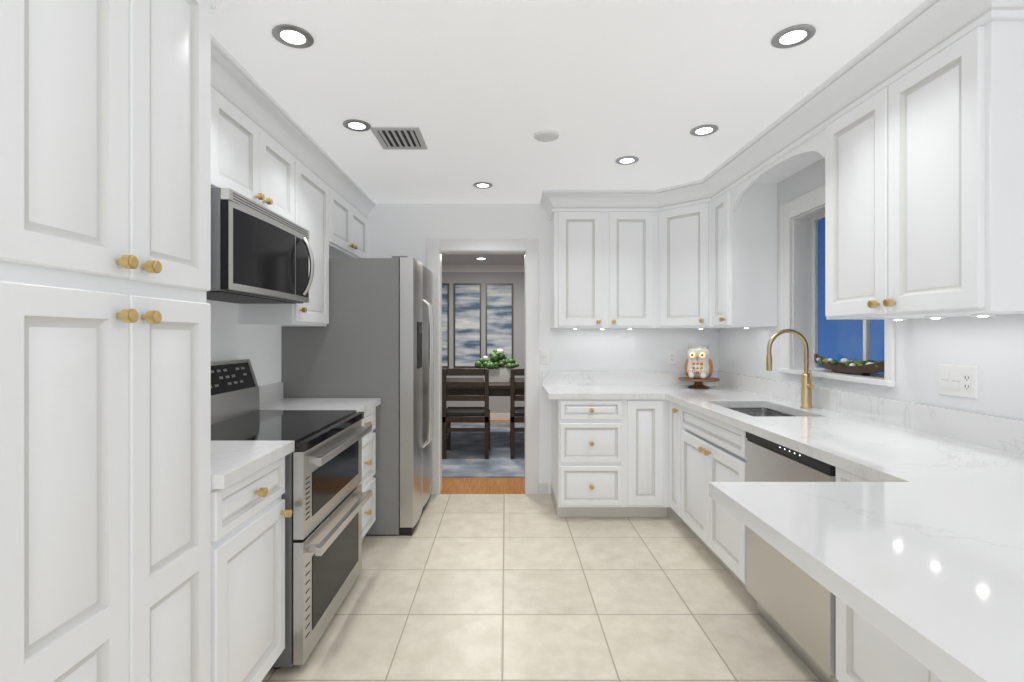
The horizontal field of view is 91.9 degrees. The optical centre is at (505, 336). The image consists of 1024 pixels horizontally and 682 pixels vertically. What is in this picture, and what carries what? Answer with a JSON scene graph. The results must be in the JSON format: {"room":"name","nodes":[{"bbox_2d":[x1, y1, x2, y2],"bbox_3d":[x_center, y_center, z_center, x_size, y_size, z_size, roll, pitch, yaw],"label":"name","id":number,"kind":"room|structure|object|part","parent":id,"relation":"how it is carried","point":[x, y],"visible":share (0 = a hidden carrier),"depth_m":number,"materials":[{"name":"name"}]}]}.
{"room":"kitchen","nodes":[
{"label":"kitchen","id":0,"kind":"room"},
{"bbox_2d":[206,300,280,385],"bbox_3d":[-1.555,0.105,1.045,0.150,2.430,6.190,0,0,0],"label":"wall","id":1,"kind":"structure","parent":0,"point":[259,346],"depth_m":2.82,"materials":[{"name":"white paint"}]},
{"bbox_2d":[211,88,294,222],"bbox_3d":[-1.298,-0.801,2.325,0.360,0.438,0.800,0,0,0],"label":"upper cabinet","id":2,"kind":"object","parent":1,"relation":"attached to","point":[249,160],"visible":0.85,"depth_m":2.24,"materials":[{"name":"white paint"}]},
{"bbox_2d":[206,188,313,303],"bbox_3d":[-1.240,-0.378,2.324,0.476,0.403,0.794,0,0,0],"label":"over-the-range microwave","id":3,"kind":"object","parent":2,"relation":"attached to","point":[260,254],"visible":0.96,"depth_m":2.14,"materials":[{"name":"silver metal"}]},
{"bbox_2d":[238,160,328,325],"bbox_3d":[-1.298,-0.542,2.989,0.360,0.955,0.523,0,0,0],"label":"upper cabinet","id":4,"kind":"object","parent":1,"relation":"attached to","point":[311,202],"visible":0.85,"depth_m":2.94,"materials":[{"name":"white paint"}]},
{"bbox_2d":[329,188,366,257],"bbox_3d":[-1.298,-0.815,3.695,0.360,0.410,0.886,0,0,0],"label":"upper cabinet","id":5,"kind":"object","parent":1,"relation":"attached to","point":[347,230],"visible":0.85,"depth_m":3.62,"materials":[{"name":"white paint"}]},
{"bbox_2d":[211,0,375,218],"bbox_3d":[-0.975,-1.034,2.459,0.398,0.149,3.358,0,0,0],"label":"crown molding","id":6,"kind":"structure","parent":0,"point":[238,86],"depth_m":2.42,"materials":[{"name":"white paint"}]},
{"bbox_2d":[440,420,524,493],"bbox_3d":[-0.250,1.350,6.120,5.300,0.060,3.960,0,0,0],"label":"floor","id":7,"kind":"structure","parent":0,"point":[483,485],"depth_m":4.38,"materials":[{"name":"brown wood"}]},
{"bbox_2d":[442,423,524,477],"bbox_3d":[-0.200,1.314,6.035,3.400,0.012,2.830,0,0,0],"label":"dining rug","id":8,"kind":"object","parent":7,"relation":"on","point":[465,458],"visible":0.14,"depth_m":5.48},
{"bbox_2d":[442,369,489,458],"bbox_3d":[-0.430,0.826,5.500,0.500,0.962,0.460,0,0,0],"label":"dining chair","id":9,"kind":"object","parent":8,"relation":"on","point":[450,415],"visible":1,"depth_m":5.28,"materials":[{"name":"brown wood"}]},
{"bbox_2d":[447,378,524,395],"bbox_3d":[-0.200,0.931,6.120,2.300,0.752,1.000,0,0,0],"label":"dining table","id":10,"kind":"object","parent":8,"relation":"on","point":[499,388],"visible":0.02,"depth_m":5.70,"materials":[{"name":"brown wood"}]},
{"bbox_2d":[475,349,518,381],"bbox_3d":[-0.104,0.354,6.042,0.541,0.401,0.253,0,0,0],"label":"centerpiece","id":11,"kind":"object","parent":10,"relation":"on","point":[496,362],"visible":1,"depth_m":5.98,"materials":[{"name":"white"}]},
{"bbox_2d":[510,369,524,458],"bbox_3d":[0.300,0.826,5.500,0.500,0.962,0.460,0,0,0],"label":"dining chair","id":12,"kind":"object","parent":8,"relation":"on","point":[517,414],"visible":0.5,"depth_m":5.27,"materials":[{"name":"brown wood"}]},
{"bbox_2d":[442,272,524,412],"bbox_3d":[-0.250,0.105,7.875,5.000,2.430,0.150,0,0,0],"label":"wall","id":13,"kind":"structure","parent":0,"point":[499,404],"depth_m":7.79,"materials":[{"name":"grey paint"}]},
{"bbox_2d":[442,283,448,367],"bbox_3d":[-1.130,-0.170,7.784,0.480,1.320,0.030,0,0,0],"label":"framed art","id":14,"kind":"object","parent":13,"relation":"attached to","point":[445,325],"visible":0.38,"depth_m":7.79,"materials":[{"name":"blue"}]},
{"bbox_2d":[454,283,480,367],"bbox_3d":[-0.600,-0.170,7.784,0.430,1.320,0.030,0,0,0],"label":"framed art","id":15,"kind":"object","parent":13,"relation":"attached to","point":[467,325],"visible":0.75,"depth_m":7.79,"materials":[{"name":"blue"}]},
{"bbox_2d":[442,265,524,271],"bbox_3d":[-0.250,-1.060,7.761,4.700,0.100,0.078,0,0,0],"label":"crown molding","id":16,"kind":"structure","parent":13,"relation":"attached to","point":[483,268],"depth_m":7.76,"materials":[{"name":"white wood"}]},
{"bbox_2d":[486,283,512,366],"bbox_3d":[-0.100,-0.170,7.784,0.430,1.320,0.030,0,0,0],"label":"framed art","id":17,"kind":"object","parent":13,"relation":"attached to","point":[499,315],"visible":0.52,"depth_m":7.79,"materials":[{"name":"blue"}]},
{"bbox_2d":[490,413,509,419],"bbox_3d":[-0.250,1.265,7.793,4.700,0.110,0.014,0,0,0],"label":"baseboard","id":18,"kind":"structure","parent":13,"relation":"attached to","point":[493,416],"depth_m":7.79,"materials":[{"name":"white wood"}]},
{"bbox_2d":[261,494,820,681],"bbox_3d":[0.203,1.350,0.970,3.965,0.060,6.340,0,0,0],"label":"floor","id":19,"kind":"structure","parent":0,"point":[491,588],"depth_m":2.40,"materials":[{"name":"beige tile"}]},
{"bbox_2d":[0,0,210,681],"bbox_3d":[-1.145,0.150,1.110,0.665,2.340,0.660,0,0,0],"label":"pantry cabinet","id":20,"kind":"object","parent":19,"relation":"on","point":[105,342],"visible":1,"depth_m":1.06,"materials":[{"name":"white paint"}]},
{"bbox_2d":[211,456,291,681],"bbox_3d":[-1.145,0.882,1.683,0.665,0.875,0.481,0,0,0],"label":"base cabinet","id":21,"kind":"object","parent":19,"relation":"on","point":[249,513],"visible":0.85,"depth_m":1.65,"materials":[{"name":"white paint"}]},
{"bbox_2d":[211,441,294,488],"bbox_3d":[-1.149,0.372,1.683,0.658,0.145,0.481,0,0,0],"label":"countertop","id":22,"kind":"structure","parent":21,"relation":"on","point":[232,462],"depth_m":1.68,"materials":[{"name":"white stone"}]},
{"bbox_2d":[211,359,371,668],"bbox_3d":[-1.103,0.723,2.325,0.750,1.195,0.792,0,0,0],"label":"double oven","id":23,"kind":"object","parent":19,"relation":"on","point":[325,497],"visible":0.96,"depth_m":2.19,"materials":[{"name":"silver metal"}]},
{"bbox_2d":[281,256,433,534],"bbox_3d":[-1.006,0.394,3.695,0.943,1.853,0.866,0,0,0],"label":"refrigerator","id":24,"kind":"object","parent":19,"relation":"on","point":[374,338],"visible":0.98,"depth_m":3.26,"materials":[{"name":"silver metal"}]},
{"bbox_2d":[360,407,375,538],"bbox_3d":[-1.145,0.882,2.989,0.665,0.875,0.523,0,0,0],"label":"base cabinet","id":25,"kind":"object","parent":19,"relation":"on","point":[368,481],"visible":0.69,"depth_m":3.09,"materials":[{"name":"white paint"}]},
{"bbox_2d":[259,382,380,412],"bbox_3d":[-1.149,0.372,2.989,0.658,0.145,0.523,0,0,0],"label":"countertop","id":26,"kind":"structure","parent":25,"relation":"on","point":[271,397],"depth_m":3.00,"materials":[{"name":"white stone"}]},
{"bbox_2d":[551,399,669,516],"bbox_3d":[0.775,0.882,3.804,0.798,0.875,0.662,0,0,0],"label":"base cabinet","id":27,"kind":"object","parent":19,"relation":"on","point":[609,457],"visible":1,"depth_m":3.51,"materials":[{"name":"white paint"}]},
{"bbox_2d":[669,401,694,535],"bbox_3d":[1.449,0.882,3.402,0.662,0.875,0.254,0,0,0],"label":"base cabinet","id":28,"kind":"object","parent":19,"relation":"on","point":[675,427],"visible":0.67,"depth_m":3.37,"materials":[{"name":"white paint"}]},
{"bbox_2d":[681,406,756,600],"bbox_3d":[1.449,0.882,2.829,0.662,0.875,0.889,0,0,0],"label":"base cabinet","id":29,"kind":"object","parent":19,"relation":"on","point":[713,450],"visible":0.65,"depth_m":2.78,"materials":[{"name":"white paint"}]},
{"bbox_2d":[746,432,837,681],"bbox_3d":[1.466,0.883,2.069,0.628,0.873,0.616,0,0,0],"label":"stainless steel dishwasher","id":30,"kind":"object","parent":19,"relation":"on","point":[796,607],"visible":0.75,"depth_m":2.02,"materials":[{"name":"silver metal"}]},
{"bbox_2d":[836,467,919,681],"bbox_3d":[1.468,0.882,1.488,0.625,0.876,0.529,0,0,0],"label":"base cabinet","id":31,"kind":"object","parent":19,"relation":"on","point":[866,651],"depth_m":1.60,"materials":[{"name":"white paint"}]},
{"bbox_2d":[542,371,1023,681],"bbox_3d":[1.042,0.367,1.768,1.475,0.155,4.735,0,0,0],"label":"countertop","id":32,"kind":"structure","parent":31,"relation":"on","point":[915,548],"depth_m":1.19,"materials":[{"name":"white stone"}]},
{"bbox_2d":[678,377,719,388],"bbox_3d":[1.520,0.367,3.900,0.310,0.074,0.310,0,0,0],"label":"cake stand","id":33,"kind":"object","parent":32,"relation":"on","point":[698,383],"visible":0.88,"depth_m":3.84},
{"bbox_2d":[684,343,712,378],"bbox_3d":[1.514,0.192,3.880,0.198,0.276,0.221,0,0,0],"label":"owl figurine","id":34,"kind":"object","parent":33,"relation":"on","point":[698,363],"visible":1,"depth_m":3.83,"materials":[{"name":"beige ceramic"}]},
{"bbox_2d":[729,408,793,415],"bbox_3d":[1.435,0.545,2.795,0.444,0.198,0.664,0,0,0],"label":"basin","id":35,"kind":"object","parent":32,"relation":"in","point":[759,411],"visible":0.04,"depth_m":3.10,"materials":[{"name":"silver metal"}]},
{"bbox_2d":[766,329,813,408],"bbox_3d":[1.602,0.181,2.784,0.256,0.446,0.092,0,0,0],"label":"gooseneck faucet","id":36,"kind":"object","parent":32,"relation":"on","point":[807,386],"visible":1,"depth_m":2.79,"materials":[{"name":"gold metal"}]},
{"bbox_2d":[920,663,943,681],"bbox_3d":[1.468,0.882,0.829,0.625,0.876,1.033,0,0,0],"label":"base cabinet","id":37,"kind":"object","parent":19,"relation":"on","point":[926,675],"depth_m":1.37,"materials":[{"name":"white paint"}]},
{"bbox_2d":[366,204,718,493],"bbox_3d":[-0.250,0.105,4.198,5.000,2.430,0.124,0,0,0],"label":"wall","id":38,"kind":"structure","parent":0,"point":[408,230],"depth_m":4.14,"materials":[{"name":"white paint"}]},
{"bbox_2d":[427,238,537,494],"bbox_3d":[-0.194,0.253,4.200,0.929,2.135,0.160,0,0,0],"label":"door frame","id":39,"kind":"structure","parent":38,"relation":"attached to","point":[437,248],"depth_m":4.12,"materials":[{"name":"white wood"}]},
{"bbox_2d":[538,482,546,490],"bbox_3d":[1.185,1.265,4.267,1.829,0.110,0.014,0,0,0],"label":"baseboard","id":40,"kind":"structure","parent":38,"relation":"attached to","point":[542,488],"depth_m":4.13,"materials":[{"name":"white wood"}]},
{"bbox_2d":[540,350,548,363],"bbox_3d":[0.322,0.175,4.134,0.075,0.120,0.011,0,0,0],"label":"switch plate","id":41,"kind":"object","parent":38,"relation":"attached to","point":[544,356],"visible":1,"depth_m":4.13,"materials":[{"name":"white plastic"}]},
{"bbox_2d":[551,212,657,328],"bbox_3d":[0.775,-0.542,3.954,0.799,0.955,0.362,0,0,0],"label":"upper cabinet","id":42,"kind":"object","parent":38,"relation":"attached to","point":[604,269],"visible":0.96,"depth_m":3.81,"materials":[{"name":"white paint"}]},
{"bbox_2d":[668,350,676,363],"bbox_3d":[1.390,0.175,4.132,0.075,0.120,0.009,0,0,0],"label":"outlet","id":43,"kind":"object","parent":38,"relation":"attached to","point":[672,356],"visible":1,"depth_m":4.13,"materials":[{"name":"white plastic"}]},
{"bbox_2d":[211,0,924,264],"bbox_3d":[-0.250,-1.150,2.950,5.300,0.080,10.300,0,0,0],"label":"ceiling","id":44,"kind":"structure","parent":0,"point":[475,91],"depth_m":2.14,"materials":[{"name":"white paint"}]},
{"bbox_2d":[272,24,313,48],"bbox_3d":[-0.786,-1.105,1.830,0.144,0.008,0.144,0,0,0],"label":"recessed light","id":45,"kind":"object","parent":44,"relation":"in","point":[292,36],"visible":1,"depth_m":1.82,"materials":[{"name":"silver metal"}]},
{"bbox_2d":[343,119,370,131],"bbox_3d":[-0.781,-1.105,2.600,0.144,0.008,0.144,0,0,0],"label":"recessed light","id":46,"kind":"object","parent":44,"relation":"in","point":[356,125],"visible":1,"depth_m":2.60,"materials":[{"name":"silver metal"}]},
{"bbox_2d":[370,127,427,149],"bbox_3d":[-0.590,-1.105,2.770,0.260,0.010,0.300,0,0,0],"label":"ceiling vent","id":47,"kind":"object","parent":44,"relation":"in","point":[399,138],"visible":1,"depth_m":2.76,"materials":[{"name":"white metal"}]},
{"bbox_2d":[473,182,492,188],"bbox_3d":[-0.167,-1.105,3.630,0.144,0.008,0.144,0,0,0],"label":"recessed light","id":48,"kind":"object","parent":44,"relation":"in","point":[482,185],"visible":1,"depth_m":3.62,"materials":[{"name":"silver metal"}]},
{"bbox_2d":[534,129,559,141],"bbox_3d":[0.225,-1.098,2.720,0.144,0.023,0.144,0,0,0],"label":"smoke detector","id":49,"kind":"object","parent":44,"relation":"attached to","point":[546,135],"visible":1,"depth_m":2.69,"materials":[{"name":"white plastic"}]},
{"bbox_2d":[615,156,638,164],"bbox_3d":[0.764,-1.105,3.117,0.144,0.008,0.144,0,0,0],"label":"recessed light","id":50,"kind":"object","parent":44,"relation":"in","point":[626,160],"visible":1,"depth_m":3.11,"materials":[{"name":"silver metal"}]},
{"bbox_2d":[690,125,718,135],"bbox_3d":[1.067,-1.105,2.663,0.144,0.008,0.144,0,0,0],"label":"recessed light","id":51,"kind":"object","parent":44,"relation":"in","point":[703,130],"visible":1,"depth_m":2.66,"materials":[{"name":"silver metal"}]},
{"bbox_2d":[771,24,815,48],"bbox_3d":[1.062,-1.105,1.830,0.144,0.008,0.144,0,0,0],"label":"recessed light","id":52,"kind":"object","parent":44,"relation":"in","point":[792,36],"visible":1,"depth_m":1.82,"materials":[{"name":"silver metal"}]},
{"bbox_2d":[719,158,1023,420],"bbox_3d":[1.856,0.105,1.045,0.148,2.430,6.190,0,0,0],"label":"wall","id":53,"kind":"structure","parent":0,"point":[991,348],"depth_m":2.09,"materials":[{"name":"white"}]},
{"bbox_2d":[647,202,740,328],"bbox_3d":[1.478,-0.542,3.831,0.604,0.955,0.608,0,0,0],"label":"upper cabinet","id":54,"kind":"object","parent":53,"relation":"attached to","point":[684,267],"visible":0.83,"depth_m":3.66,"materials":[{"name":"white paint"}]},
{"bbox_2d":[712,183,777,326],"bbox_3d":[1.601,-0.542,3.385,0.357,0.955,0.289,0,0,0],"label":"upper cabinet","id":55,"kind":"object","parent":53,"relation":"attached to","point":[745,264],"visible":0.94,"depth_m":3.24,"materials":[{"name":"white paint"}]},
{"bbox_2d":[732,129,824,211],"bbox_3d":[1.630,-0.917,2.763,0.300,0.205,0.953,0,0,0],"label":"valance board","id":56,"kind":"object","parent":53,"relation":"attached to","point":[809,152],"visible":0.5,"depth_m":2.87,"materials":[{"name":"white paint"}]},
{"bbox_2d":[539,0,1023,220],"bbox_3d":[1.031,-1.034,2.775,1.498,0.149,2.721,0,0,0],"label":"crown molding","id":57,"kind":"structure","parent":53,"relation":"attached to","point":[923,32],"depth_m":2.20,"materials":[{"name":"white paint"}]},
{"bbox_2d":[778,368,895,386],"bbox_3d":[1.831,0.217,2.725,0.157,0.028,0.931,0,0,0],"label":"window sill","id":58,"kind":"structure","parent":53,"relation":"attached to","point":[875,380],"depth_m":2.56,"materials":[{"name":"white"}]},
{"bbox_2d":[814,353,883,375],"bbox_3d":[1.851,0.152,2.665,0.100,0.100,0.600,0,0,0],"label":"decor","id":59,"kind":"object","parent":58,"relation":"on","point":[853,367],"visible":1,"depth_m":2.61,"materials":[{"name":"brown wood"}]},
{"bbox_2d":[780,185,894,387],"bbox_3d":[1.847,-0.302,2.725,0.164,1.075,0.921,0,0,0],"label":"window","id":60,"kind":"structure","parent":53,"relation":"in","point":[798,215],"depth_m":3.07,"materials":[{"name":"white wood"}]},
{"bbox_3d":[1.919,-0.262,2.696,0.019,0.933,0.757,0,0,0],"label":"window sash","id":61,"kind":"part","parent":60,"relation":"part of","materials":[{"name":"white wood"}]},
{"bbox_2d":[825,21,1023,319],"bbox_3d":[1.601,-0.548,1.897,0.357,0.943,0.777,0,0,0],"label":"upper cabinet","id":62,"kind":"object","parent":53,"relation":"attached to","point":[924,189],"visible":1,"depth_m":1.69,"materials":[{"name":"white paint"}]},
{"bbox_2d":[889,318,907,319],"bbox_3d":[1.645,-0.072,2.075,0.063,0.009,0.063,0,0,-12],"label":"lights","id":63,"kind":"object","parent":62,"relation":"attached to","point":[889,318],"depth_m":2.05,"materials":[{"name":"white plastic"}]},
{"bbox_2d":[925,316,946,318],"bbox_3d":[1.645,-0.072,1.895,0.063,0.009,0.063,0,0,-12],"label":"lights","id":64,"kind":"object","parent":62,"relation":"attached to","point":[926,317],"depth_m":1.88,"materials":[{"name":"white"}]},
{"bbox_2d":[970,314,995,316],"bbox_3d":[1.646,-0.072,1.708,0.063,0.009,0.063,0,0,-12],"label":"lights","id":65,"kind":"object","parent":62,"relation":"attached to","point":[971,315],"depth_m":1.69,"materials":[{"name":"white"}]},
{"bbox_2d":[939,364,977,399],"bbox_3d":[1.776,0.176,1.950,0.011,0.125,0.165,0,0,0],"label":"outlet","id":66,"kind":"object","parent":53,"relation":"attached to","point":[958,381],"visible":1,"depth_m":1.94,"materials":[{"name":"white plastic"}]},
{"label":"outside","id":67,"kind":"structure","parent":0,"visible":0},
{"bbox_2d":[818,215,883,373],"bbox_3d":[1.950,-0.230,2.696,0.010,1.500,1.381,0,0,0],"label":"sky","id":68,"kind":"structure","parent":67,"point":[845,342],"depth_m":2.88,"materials":[{"name":"blue"}]}
]}

